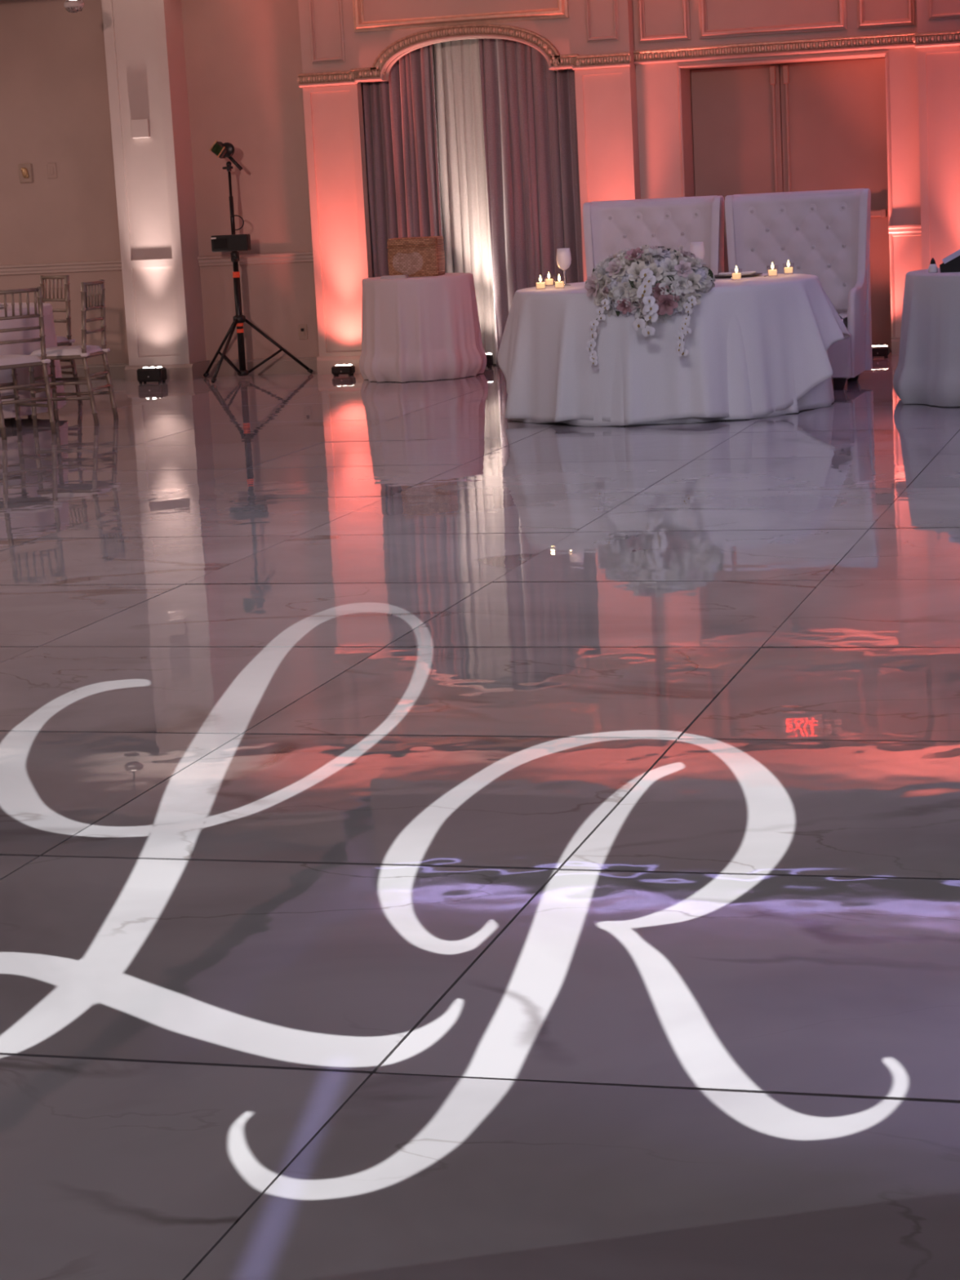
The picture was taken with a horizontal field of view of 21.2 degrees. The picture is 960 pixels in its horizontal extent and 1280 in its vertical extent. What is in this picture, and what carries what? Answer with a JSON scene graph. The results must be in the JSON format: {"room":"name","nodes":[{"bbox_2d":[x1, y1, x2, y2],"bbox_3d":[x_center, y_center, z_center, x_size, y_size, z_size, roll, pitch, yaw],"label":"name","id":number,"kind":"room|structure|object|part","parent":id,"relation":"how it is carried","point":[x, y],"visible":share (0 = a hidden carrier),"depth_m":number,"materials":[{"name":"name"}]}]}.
{"room":"event hall","nodes":[
{"label":"event hall","id":0,"kind":"room"},
{"bbox_2d":[101,0,209,382],"bbox_3d":[-2.565,-3.724,20.061,0.575,3.350,0.380,0,11,16],"label":"wall pillar","id":1,"kind":"structure","parent":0,"point":[144,39],"depth_m":19.98,"materials":[{"name":"paint"}]},
{"bbox_2d":[130,118,150,138],"bbox_3d":[-2.634,-3.968,19.868,0.144,0.144,0.036,0,11,16],"label":"wall sconce","id":2,"kind":"object","parent":1,"relation":"attached to","point":[140,128],"visible":1,"depth_m":19.85,"materials":[{"name":"white plastic"}]},
{"bbox_3d":[-2.567,-2.950,20.055,0.351,0.060,0.022,0,11,16],"label":"rail","id":3,"kind":"part","parent":1,"relation":"part of","materials":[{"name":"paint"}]},
{"bbox_3d":[-2.528,-2.202,20.191,0.351,0.070,0.022,0,11,16],"label":"rail","id":4,"kind":"part","parent":1,"relation":"part of","materials":[{"name":"paint"}]},
{"bbox_2d":[0,0,319,378],"bbox_3d":[-4.715,-3.775,20.967,7.210,3.350,0.234,0,11,16],"label":"wall","id":5,"kind":"structure","parent":0,"point":[243,59],"depth_m":20.26,"materials":[{"name":"paint"}]},
{"bbox_2d":[18,163,32,182],"bbox_3d":[-3.653,-3.748,20.556,0.116,0.155,0.035,0,11,16],"label":"light switch","id":6,"kind":"object","parent":5,"relation":"attached to","point":[25,173],"visible":1,"depth_m":20.55,"materials":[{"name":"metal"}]},
{"bbox_2d":[46,163,57,178],"bbox_3d":[-3.429,-3.758,20.502,0.080,0.120,0.010,0,11,16],"label":"switch plate","id":7,"kind":"object","parent":5,"relation":"attached to","point":[51,167],"visible":1,"depth_m":20.50,"materials":[{"name":"paint"}]},
{"bbox_3d":[-5.444,-2.999,21.226,5.665,0.084,0.034,0,11,16],"label":"chair rail","id":8,"kind":"part","parent":5,"relation":"part of","materials":[{"name":"paint"}]},
{"bbox_3d":[-5.399,-2.172,21.383,5.665,0.122,0.018,0,11,16],"label":"baseboard","id":9,"kind":"part","parent":5,"relation":"part of","materials":[{"name":"paint"}]},
{"bbox_3d":[-1.736,-2.998,20.145,1.030,0.084,0.034,0,11,16],"label":"chair rail","id":10,"kind":"part","parent":5,"relation":"part of","materials":[{"name":"paint"}]},
{"bbox_3d":[-1.690,-2.171,20.302,1.030,0.122,0.018,0,11,16],"label":"baseboard","id":11,"kind":"part","parent":5,"relation":"part of","materials":[{"name":"paint"}]},
{"bbox_2d":[297,324,307,339],"bbox_3d":[-1.397,-2.426,20.165,0.074,0.118,0.022,0,11,16],"label":"wall socket","id":12,"kind":"object","parent":5,"relation":"attached to","point":[303,332],"visible":1,"depth_m":20.17,"materials":[{"name":"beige plastic"}]},
{"bbox_2d":[297,0,640,374],"bbox_3d":[-0.067,-3.553,19.460,2.612,2.970,0.302,0,11,16],"label":"wall","id":13,"kind":"structure","parent":0,"point":[345,44],"depth_m":19.34,"materials":[{"name":"paint"}]},
{"bbox_3d":[-1.172,-4.678,19.463,0.265,0.565,0.032,0,11,16],"label":"panel moulding","id":14,"kind":"part","parent":13,"relation":"part of","materials":[{"name":"paint"}]},
{"bbox_3d":[-1.143,-4.210,19.552,0.324,0.040,0.022,0,11,16],"label":"rail","id":15,"kind":"part","parent":13,"relation":"part of","materials":[{"name":"paint"}]},
{"bbox_3d":[-1.038,-2.218,19.912,0.324,0.045,0.022,0,11,16],"label":"rail","id":16,"kind":"part","parent":13,"relation":"part of","materials":[{"name":"paint"}]},
{"bbox_2d":[360,44,442,277],"bbox_3d":[-0.595,-3.406,19.759,0.636,2.610,0.105,0,11,16],"label":"curtain","id":17,"kind":"object","parent":13,"relation":"hanging from","point":[399,112],"visible":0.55,"depth_m":19.68,"materials":[{"name":"fabric"}]},
{"bbox_3d":[-0.163,-4.785,19.128,1.670,0.370,0.070,0,11,16],"label":"panel moulding","id":18,"kind":"part","parent":13,"relation":"part of","materials":[{"name":"paint"}]},
{"bbox_2d":[431,38,496,364],"bbox_3d":[-0.096,-3.438,19.788,0.540,2.610,0.082,0,11,18],"label":"sheer curtain","id":19,"kind":"object","parent":13,"relation":"hanging from","point":[464,212],"visible":0.7,"depth_m":19.75,"materials":[{"name":"white fabric"}]},
{"bbox_3d":[-0.142,-4.375,19.189,2.589,0.307,0.052,0,11,16],"label":"bead moulding","id":20,"kind":"part","parent":13,"relation":"part of","materials":[{"name":"paint"}]},
{"bbox_2d":[478,38,583,365],"bbox_3d":[0.467,-3.406,19.448,0.872,2.610,0.107,0,11,16],"label":"curtain","id":21,"kind":"object","parent":13,"relation":"hanging from","point":[529,108],"visible":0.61,"depth_m":19.43,"materials":[{"name":"fabric"}]},
{"bbox_3d":[0.906,-4.210,18.954,0.304,0.040,0.022,0,11,16],"label":"rail","id":22,"kind":"part","parent":13,"relation":"part of","materials":[{"name":"paint"}]},
{"bbox_3d":[0.892,-4.688,18.860,0.245,0.545,0.032,0,11,16],"label":"panel moulding","id":23,"kind":"part","parent":13,"relation":"part of","materials":[{"name":"paint"}]},
{"bbox_2d":[0,350,959,1279],"bbox_3d":[-1.713,0.168,8.058,20.200,0.122,26.200,0,11,16],"label":"floor","id":24,"kind":"structure","parent":0,"point":[443,836],"depth_m":5.69,"materials":[{"name":"tile"}]},
{"bbox_2d":[0,286,56,439],"bbox_3d":[-2.987,-1.748,16.116,0.422,0.918,0.461,-12,13,-40],"label":"chair","id":25,"kind":"object","parent":24,"relation":"on","point":[12,362],"visible":1,"depth_m":16.02,"materials":[{"name":"paint"}]},
{"bbox_3d":[-2.994,-1.702,15.862,0.049,0.918,0.083,-12,13,-40],"label":"post","id":26,"kind":"part","parent":25,"relation":"part of","materials":[{"name":"paint"}]},
{"bbox_3d":[-2.975,-1.560,16.431,0.039,0.431,0.042,2,11,26],"label":"leg","id":27,"kind":"part","parent":25,"relation":"part of","materials":[{"name":"paint"}]},
{"bbox_3d":[-2.880,-2.164,15.890,0.351,0.025,0.033,-12,13,-40],"label":"rail","id":28,"kind":"part","parent":25,"relation":"part of","materials":[{"name":"paint"}]},
{"bbox_3d":[-2.878,-2.008,15.926,0.351,0.021,0.029,-12,13,-40],"label":"rail","id":29,"kind":"part","parent":25,"relation":"part of","materials":[{"name":"paint"}]},
{"bbox_3d":[-2.878,-1.934,15.942,0.351,0.021,0.029,-12,13,-40],"label":"rail","id":30,"kind":"part","parent":25,"relation":"part of","materials":[{"name":"paint"}]},
{"bbox_2d":[0,354,41,365],"bbox_3d":[-3.006,-1.765,16.134,0.390,0.046,0.384,-12,13,-40],"label":"cushion","id":31,"kind":"object","parent":25,"relation":"on","point":[11,359],"depth_m":16.03,"materials":[{"name":"white fabric"}]},
{"bbox_3d":[-2.877,-1.861,15.959,0.351,0.021,0.029,-12,13,-40],"label":"rail","id":32,"kind":"part","parent":25,"relation":"part of","materials":[{"name":"paint"}]},
{"bbox_3d":[-3.005,-1.732,16.140,0.410,0.025,0.405,-12,13,-40],"label":"seat","id":33,"kind":"part","parent":25,"relation":"part of","materials":[{"name":"fabric"}]},
{"bbox_3d":[-2.731,-1.757,16.087,0.049,0.918,0.083,-12,13,-40],"label":"post","id":34,"kind":"part","parent":25,"relation":"part of","materials":[{"name":"paint"}]},
{"bbox_2d":[0,302,66,417],"bbox_3d":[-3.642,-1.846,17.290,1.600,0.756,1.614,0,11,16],"label":"chair","id":35,"kind":"object","parent":24,"relation":"on","point":[21,348],"visible":0.55,"depth_m":16.87,"materials":[{"name":"silver wood"}]},
{"bbox_2d":[39,275,82,404],"bbox_3d":[-3.168,-2.129,18.272,0.461,0.918,0.422,-11,13,-39],"label":"chair","id":36,"kind":"object","parent":24,"relation":"on","point":[61,340],"visible":0.4,"depth_m":18.27,"materials":[{"name":"paint"}]},
{"bbox_3d":[-3.139,-2.176,18.524,0.083,0.918,0.049,-11,13,-39],"label":"post","id":37,"kind":"part","parent":36,"relation":"part of","materials":[{"name":"paint"}]},
{"bbox_3d":[-3.041,-2.595,18.318,0.033,0.025,0.351,-11,13,-39],"label":"rail","id":38,"kind":"part","parent":36,"relation":"part of","materials":[{"name":"paint"}]},
{"bbox_3d":[-3.041,-2.436,18.340,0.029,0.021,0.351,-11,13,-39],"label":"rail","id":39,"kind":"part","parent":36,"relation":"part of","materials":[{"name":"paint"}]},
{"bbox_3d":[-3.040,-2.362,18.351,0.029,0.021,0.351,-11,13,-39],"label":"rail","id":40,"kind":"part","parent":36,"relation":"part of","materials":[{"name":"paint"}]},
{"bbox_3d":[-3.040,-2.287,18.361,0.029,0.021,0.351,-11,13,-39],"label":"rail","id":41,"kind":"part","parent":36,"relation":"part of","materials":[{"name":"paint"}]},
{"bbox_2d":[55,335,68,342],"bbox_3d":[-3.190,-2.139,18.252,0.384,0.046,0.390,-11,13,-39],"label":"cushion","id":42,"kind":"object","parent":36,"relation":"on","point":[59,339],"depth_m":18.20,"materials":[{"name":"white fabric"}]},
{"bbox_3d":[-3.189,-2.106,18.258,0.405,0.025,0.410,-11,13,-39],"label":"seat","id":43,"kind":"part","parent":36,"relation":"part of","materials":[{"name":"fabric"}]},
{"bbox_3d":[-2.911,-2.140,18.259,0.083,0.918,0.049,-11,13,-39],"label":"post","id":44,"kind":"part","parent":36,"relation":"part of","materials":[{"name":"paint"}]},
{"bbox_2d":[28,279,118,426],"bbox_3d":[-2.685,-1.885,16.780,0.461,0.918,0.422,-1,11,13],"label":"chair","id":45,"kind":"object","parent":24,"relation":"on","point":[83,352],"visible":0.95,"depth_m":16.69,"materials":[{"name":"paint"}]},
{"bbox_3d":[-2.915,-1.611,16.695,0.039,0.431,0.042,4,13,35],"label":"leg","id":46,"kind":"part","parent":45,"relation":"part of","materials":[{"name":"paint"}]},
{"bbox_3d":[-2.836,-1.678,17.044,0.039,0.431,0.042,-5,10,-9],"label":"leg","id":47,"kind":"part","parent":45,"relation":"part of","materials":[{"name":"paint"}]},
{"bbox_2d":[30,345,102,356],"bbox_3d":[-2.713,-1.898,16.784,0.384,0.046,0.390,-1,11,13],"label":"cushion","id":48,"kind":"object","parent":45,"relation":"on","point":[75,350],"depth_m":16.62,"materials":[{"name":"white fabric"}]},
{"bbox_3d":[-2.712,-1.865,16.790,0.405,0.025,0.410,-1,11,13],"label":"seat","id":49,"kind":"part","parent":45,"relation":"part of","materials":[{"name":"fabric"}]},
{"bbox_3d":[-2.539,-1.854,16.570,0.083,0.918,0.049,-1,11,13],"label":"post","id":50,"kind":"part","parent":45,"relation":"part of","materials":[{"name":"paint"}]},
{"bbox_3d":[-2.518,-2.091,16.703,0.029,0.021,0.351,-1,11,13],"label":"rail","id":51,"kind":"part","parent":45,"relation":"part of","materials":[{"name":"paint"}]},
{"bbox_3d":[-2.517,-2.165,16.688,0.029,0.021,0.351,-1,11,13],"label":"rail","id":52,"kind":"part","parent":45,"relation":"part of","materials":[{"name":"paint"}]},
{"bbox_3d":[-2.516,-2.322,16.658,0.033,0.025,0.351,-1,11,13],"label":"rail","id":53,"kind":"part","parent":45,"relation":"part of","materials":[{"name":"paint"}]},
{"bbox_3d":[-2.518,-2.017,16.717,0.029,0.021,0.351,-1,11,13],"label":"rail","id":54,"kind":"part","parent":45,"relation":"part of","materials":[{"name":"paint"}]},
{"bbox_3d":[-2.463,-1.919,16.907,0.083,0.918,0.049,-1,11,13],"label":"post","id":55,"kind":"part","parent":45,"relation":"part of","materials":[{"name":"paint"}]},
{"bbox_2d":[137,366,166,383],"bbox_3d":[-2.565,-2.072,19.999,0.205,0.125,0.135,0,11,16],"label":"uplight","id":56,"kind":"object","parent":24,"relation":"on","point":[152,374],"visible":1,"depth_m":19.95,"materials":[{"name":"black plastic"}]},
{"bbox_2d":[203,171,312,383],"bbox_3d":[-1.873,-2.811,19.729,0.900,1.597,0.713,0,11,16],"label":"stand","id":57,"kind":"object","parent":24,"relation":"on","point":[238,319],"visible":1,"depth_m":19.87,"materials":[{"name":"black metal"}]},
{"bbox_3d":[-2.039,-2.290,20.092,0.410,0.458,0.023,6,13,40],"label":"leg","id":58,"kind":"part","parent":57,"relation":"part of","materials":[{"name":"black metal"}]},
{"bbox_3d":[-1.965,-2.227,19.719,0.023,0.458,0.432,2,11,26],"label":"leg","id":59,"kind":"part","parent":57,"relation":"part of","materials":[{"name":"black metal"}]},
{"bbox_2d":[208,139,242,171],"bbox_3d":[-1.948,-3.720,19.659,0.245,0.242,0.091,0,11,16],"label":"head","id":60,"kind":"object","parent":57,"relation":"on","point":[221,150],"visible":1,"depth_m":19.63},
{"bbox_3d":[-2.016,-3.766,19.628,0.092,0.100,0.012,39,19,6],"label":"rail","id":61,"kind":"part","parent":60,"relation":"part of","materials":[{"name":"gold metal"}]},
{"bbox_2d":[210,214,250,252],"bbox_3d":[-1.923,-3.134,19.727,0.305,0.274,0.085,0,11,16],"label":"box","id":62,"kind":"object","parent":57,"relation":"attached to","point":[234,242],"visible":1,"depth_m":19.71,"materials":[{"name":"black plastic"}]},
{"bbox_3d":[-2.002,-3.054,19.724,0.115,0.085,0.005,0,11,16],"label":"panel","id":63,"kind":"part","parent":62,"relation":"part of","materials":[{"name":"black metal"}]},
{"bbox_3d":[-1.573,-2.296,19.987,0.516,0.459,0.023,-5,10,-10],"label":"leg","id":64,"kind":"part","parent":57,"relation":"part of","materials":[{"name":"black metal"}]},
{"bbox_2d":[331,364,355,376],"bbox_3d":[-1.054,-2.079,19.716,0.165,0.085,0.110,0,11,16],"label":"uplight","id":65,"kind":"object","parent":24,"relation":"on","point":[349,369],"visible":1,"depth_m":19.68,"materials":[{"name":"black plastic"}]},
{"bbox_2d":[359,272,486,382],"bbox_3d":[-0.446,-2.332,19.066,0.962,0.750,0.980,0,11,16],"label":"round table","id":66,"kind":"object","parent":24,"relation":"on","point":[414,328],"visible":0.95,"depth_m":18.71,"materials":[{"name":"white fabric"}]},
{"bbox_2d":[380,274,409,279],"bbox_3d":[-0.624,-2.660,18.760,0.200,0.022,0.100,-1,10,11],"label":"stack","id":67,"kind":"object","parent":66,"relation":"on","point":[389,277],"visible":1,"depth_m":18.72,"materials":[{"name":"paper"}]},
{"bbox_2d":[386,235,444,276],"bbox_3d":[-0.471,-2.836,18.946,0.390,0.285,0.254,-1,11,13],"label":"wicker box","id":68,"kind":"object","parent":66,"relation":"on","point":[415,256],"visible":0.97,"depth_m":18.83,"materials":[{"name":"brown wicker"}]},
{"bbox_3d":[-0.477,-2.946,18.926,0.384,0.060,0.248,-1,11,13],"label":"lid","id":69,"kind":"part","parent":68,"relation":"part of","materials":[{"name":"wicker"}]},
{"bbox_2d":[485,352,493,368],"bbox_3d":[0.032,-2.150,19.706,0.125,0.115,0.090,0,11,16],"label":"uplight","id":70,"kind":"object","parent":24,"relation":"on","point":[489,357],"visible":0.42,"depth_m":19.67,"materials":[{"name":"black plastic"}]},
{"bbox_2d":[582,195,724,277],"bbox_3d":[1.102,-2.267,16.857,0.930,1.248,0.772,0,11,16],"label":"tufted chair","id":71,"kind":"object","parent":24,"relation":"on","point":[610,227],"visible":0.38,"depth_m":17.02,"materials":[{"name":"fabric"}]},
{"bbox_2d":[497,273,850,426],"bbox_3d":[1.143,-1.776,15.494,2.127,0.762,1.974,-1,10,12],"label":"round table","id":72,"kind":"object","parent":24,"relation":"on","point":[757,346],"visible":0.85,"depth_m":14.75,"materials":[{"name":"white fabric"}]},
{"bbox_2d":[536,275,545,288],"bbox_3d":[0.365,-2.158,15.444,0.072,0.088,0.072,0,11,16],"label":"votive candle","id":73,"kind":"object","parent":72,"relation":"on","point":[539,285],"visible":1,"depth_m":15.43,"materials":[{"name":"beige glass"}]},
{"bbox_2d":[544,272,553,284],"bbox_3d":[0.428,-2.238,15.866,0.072,0.088,0.072,0,11,16],"label":"votive candle","id":74,"kind":"object","parent":72,"relation":"on","point":[548,282],"visible":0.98,"depth_m":15.85,"materials":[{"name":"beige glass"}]},
{"bbox_2d":[555,274,564,287],"bbox_3d":[0.478,-2.162,15.431,0.072,0.088,0.072,0,11,16],"label":"votive candle","id":75,"kind":"object","parent":72,"relation":"on","point":[557,284],"visible":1,"depth_m":15.41,"materials":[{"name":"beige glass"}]},
{"bbox_2d":[555,248,571,285],"bbox_3d":[0.519,-2.303,15.805,0.093,0.228,0.093,0,11,16],"label":"goblet","id":76,"kind":"object","parent":72,"relation":"on","point":[563,258],"visible":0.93,"depth_m":15.77,"materials":[{"name":"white glass"}]},
{"bbox_2d":[555,248,571,270],"bbox_3d":[0.517,-2.350,15.796,0.093,0.132,0.093,0,11,16],"label":"bowl","id":77,"kind":"object","parent":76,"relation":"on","point":[563,258],"depth_m":15.76,"materials":[{"name":"clear glass"}]},
{"bbox_3d":[0.523,-2.238,15.817,0.072,0.095,0.072,0,11,16],"label":"stem","id":78,"kind":"part","parent":76,"relation":"part of","materials":[{"name":"clear glass"}]},
{"bbox_2d":[584,244,715,365],"bbox_3d":[0.957,-1.915,14.605,0.760,0.665,0.415,-1,11,13],"label":"flower arrangement","id":79,"kind":"object","parent":72,"relation":"on","point":[644,291],"visible":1,"depth_m":14.51,"materials":[{"name":"white plant"}]},
{"bbox_2d":[689,241,704,258],"bbox_3d":[1.344,-2.345,15.811,0.092,0.224,0.092,0,11,16],"label":"goblet","id":80,"kind":"object","parent":72,"relation":"on","point":[697,248],"visible":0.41,"depth_m":15.77,"materials":[{"name":"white glass"}]},
{"bbox_2d":[732,266,741,279],"bbox_3d":[1.533,-2.193,15.298,0.072,0.088,0.072,0,11,16],"label":"votive candle","id":81,"kind":"object","parent":72,"relation":"on","point":[737,275],"visible":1,"depth_m":15.28,"materials":[{"name":"beige wax"}]},
{"bbox_2d":[714,271,768,278],"bbox_3d":[1.593,-2.250,15.757,0.371,0.030,0.332,0,11,16],"label":"plate","id":82,"kind":"object","parent":72,"relation":"on","point":[749,273],"visible":0.74,"depth_m":15.70,"materials":[{"name":"ceramic"}]},
{"bbox_3d":[1.575,-2.248,15.762,0.232,0.015,0.232,0,11,16],"label":"plate","id":83,"kind":"part","parent":82,"relation":"part of","materials":[{"name":"ceramic"}]},
{"bbox_2d":[768,262,777,275],"bbox_3d":[1.774,-2.247,15.524,0.072,0.088,0.072,0,11,16],"label":"votive candle","id":84,"kind":"object","parent":72,"relation":"on","point":[772,272],"visible":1,"depth_m":15.51,"materials":[{"name":"beige wax"}]},
{"bbox_2d":[784,260,792,273],"bbox_3d":[1.897,-2.293,15.744,0.072,0.088,0.072,0,11,16],"label":"votive candle","id":85,"kind":"object","parent":72,"relation":"on","point":[788,269],"visible":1,"depth_m":15.73,"materials":[{"name":"beige wax"}]},
{"bbox_2d":[724,188,872,390],"bbox_3d":[2.028,-2.267,16.587,0.940,1.248,0.772,0,11,16],"label":"tufted chair","id":86,"kind":"object","parent":24,"relation":"on","point":[825,234],"visible":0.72,"depth_m":16.74,"materials":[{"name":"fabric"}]},
{"bbox_3d":[2.081,-2.517,16.768,0.880,0.790,0.136,0,11,16],"label":"backrest","id":87,"kind":"part","parent":86,"relation":"part of","materials":[{"name":"fabric"}]},
{"bbox_3d":[2.048,-1.864,16.654,0.820,0.290,0.720,0,11,16],"label":"seat","id":88,"kind":"part","parent":86,"relation":"part of","materials":[{"name":"fabric"}]},
{"bbox_3d":[2.295,-1.630,16.288,0.084,0.075,0.084,0,11,16],"label":"leg","id":89,"kind":"part","parent":86,"relation":"part of","materials":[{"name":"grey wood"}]},
{"bbox_2d":[835,308,847,328],"bbox_3d":[2.015,-2.051,16.542,0.740,0.120,0.600,0,11,16],"label":"seat cushion","id":90,"kind":"object","parent":86,"relation":"on","point":[842,313],"depth_m":16.34,"materials":[{"name":"fabric"}]},
{"bbox_3d":[2.466,-1.745,16.873,0.084,0.075,0.084,0,11,16],"label":"leg","id":91,"kind":"part","parent":86,"relation":"part of","materials":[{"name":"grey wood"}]},
{"bbox_2d":[871,345,889,357],"bbox_3d":[2.911,-2.107,18.703,0.150,0.090,0.101,0,11,16],"label":"uplight","id":92,"kind":"object","parent":24,"relation":"on","point":[877,350],"visible":0.77,"depth_m":18.67,"materials":[{"name":"black plastic"}]},
{"bbox_2d":[893,267,959,406],"bbox_3d":[3.334,-1.841,15.234,1.725,0.756,1.712,0,11,16],"label":"round table","id":93,"kind":"object","parent":24,"relation":"on","point":[927,371],"visible":0.97,"depth_m":14.89,"materials":[{"name":"white fabric"}]},
{"bbox_2d":[928,257,937,272],"bbox_3d":[2.676,-2.215,15.130,0.056,0.085,0.055,0,11,16],"label":"bottle","id":94,"kind":"object","parent":93,"relation":"on","point":[932,268],"visible":1,"depth_m":15.11,"materials":[{"name":"ceramic"}]},
{"bbox_2d":[939,248,959,272],"bbox_3d":[2.974,-2.340,15.043,0.510,0.330,0.230,1,11,22],"label":"monitor","id":95,"kind":"object","parent":93,"relation":"on","point":[951,263],"visible":1,"depth_m":15.03,"materials":[{"name":"black plastic"}]},
{"bbox_2d":[912,0,959,269],"bbox_3d":[3.774,-3.585,18.520,1.174,2.970,0.652,0,11,16],"label":"wall","id":96,"kind":"structure","parent":0,"point":[937,38],"depth_m":18.36,"materials":[{"name":"paint"}]},
{"bbox_2d":[632,0,921,355],"bbox_3d":[2.258,-3.605,19.074,2.140,2.970,0.472,0,11,16],"label":"wall","id":97,"kind":"structure","parent":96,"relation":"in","point":[673,38],"depth_m":18.78,"materials":[{"name":"paint"}]},
{"bbox_3d":[1.349,-4.709,18.901,0.390,0.565,0.050,0,11,16],"label":"panel moulding","id":98,"kind":"part","parent":97,"relation":"part of","materials":[{"name":"paint"}]},
{"bbox_2d":[690,64,783,272],"bbox_3d":[1.961,-3.241,19.390,0.673,2.149,0.125,0,11,16],"label":"door","id":99,"kind":"structure","parent":97,"relation":"attached to","point":[737,125],"depth_m":19.30,"materials":[{"name":"paint"}]},
{"bbox_3d":[2.238,-3.283,19.308,0.022,2.015,0.022,0,11,16],"label":"latch rod","id":100,"kind":"part","parent":99,"relation":"part of","materials":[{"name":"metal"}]},
{"bbox_3d":[2.125,-4.709,18.675,1.085,0.565,0.050,0,11,16],"label":"panel moulding","id":101,"kind":"part","parent":97,"relation":"part of","materials":[{"name":"paint"}]},
{"bbox_3d":[2.161,-4.292,18.745,2.105,0.026,0.052,0,11,16],"label":"bead moulding","id":102,"kind":"part","parent":97,"relation":"part of","materials":[{"name":"paint"}]},
{"bbox_3d":[2.261,-3.248,18.939,1.562,2.066,0.018,0,11,16],"label":"door casing","id":103,"kind":"part","parent":97,"relation":"part of","materials":[{"name":"paint"}]},
{"bbox_2d":[779,57,891,349],"bbox_3d":[2.685,-3.241,19.179,0.823,2.149,0.125,0,11,16],"label":"door","id":104,"kind":"structure","parent":97,"relation":"attached to","point":[833,113],"depth_m":19.11,"materials":[{"name":"paint"}]},
{"bbox_3d":[2.334,-3.283,19.280,0.022,2.015,0.022,0,11,16],"label":"latch rod","id":105,"kind":"part","parent":104,"relation":"part of","materials":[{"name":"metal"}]},
{"bbox_3d":[2.919,-4.709,18.444,0.410,0.565,0.050,0,11,16],"label":"panel moulding","id":106,"kind":"part","parent":97,"relation":"part of","materials":[{"name":"paint"}]},
{"bbox_3d":[3.165,-2.170,18.887,0.255,0.122,0.018,0,11,16],"label":"baseboard","id":107,"kind":"part","parent":97,"relation":"part of","materials":[{"name":"paint"}]},
{"bbox_3d":[3.119,-2.997,18.730,0.255,0.084,0.034,0,11,16],"label":"chair rail","id":108,"kind":"part","parent":97,"relation":"part of","materials":[{"name":"paint"}]},
{"bbox_3d":[3.655,-4.237,18.109,1.144,0.026,0.052,0,11,16],"label":"bead moulding","id":109,"kind":"part","parent":96,"relation":"part of","materials":[{"name":"paint"}]},
{"bbox_3d":[3.667,-4.209,18.150,1.004,0.040,0.022,0,11,16],"label":"rail","id":110,"kind":"part","parent":96,"relation":"part of","materials":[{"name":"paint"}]},
{"bbox_3d":[3.631,-4.687,18.061,0.940,0.545,0.032,0,11,16],"label":"panel moulding","id":111,"kind":"part","parent":96,"relation":"part of","materials":[{"name":"paint"}]},
{"bbox_3d":[-2.072,-3.210,7.182,20.000,0.930,25.600,0,11,16],"label":"ceiling","id":112,"kind":"structure","parent":0,"visible":0},
{"bbox_2d":[63,0,84,13],"bbox_3d":[-2.948,-4.684,18.542,0.144,0.283,0.144,0,11,16],"label":"crystal pendant","id":113,"kind":"object","parent":112,"relation":"hanging from","point":[71,6],"visible":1,"depth_m":18.51,"materials":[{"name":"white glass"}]}
]}

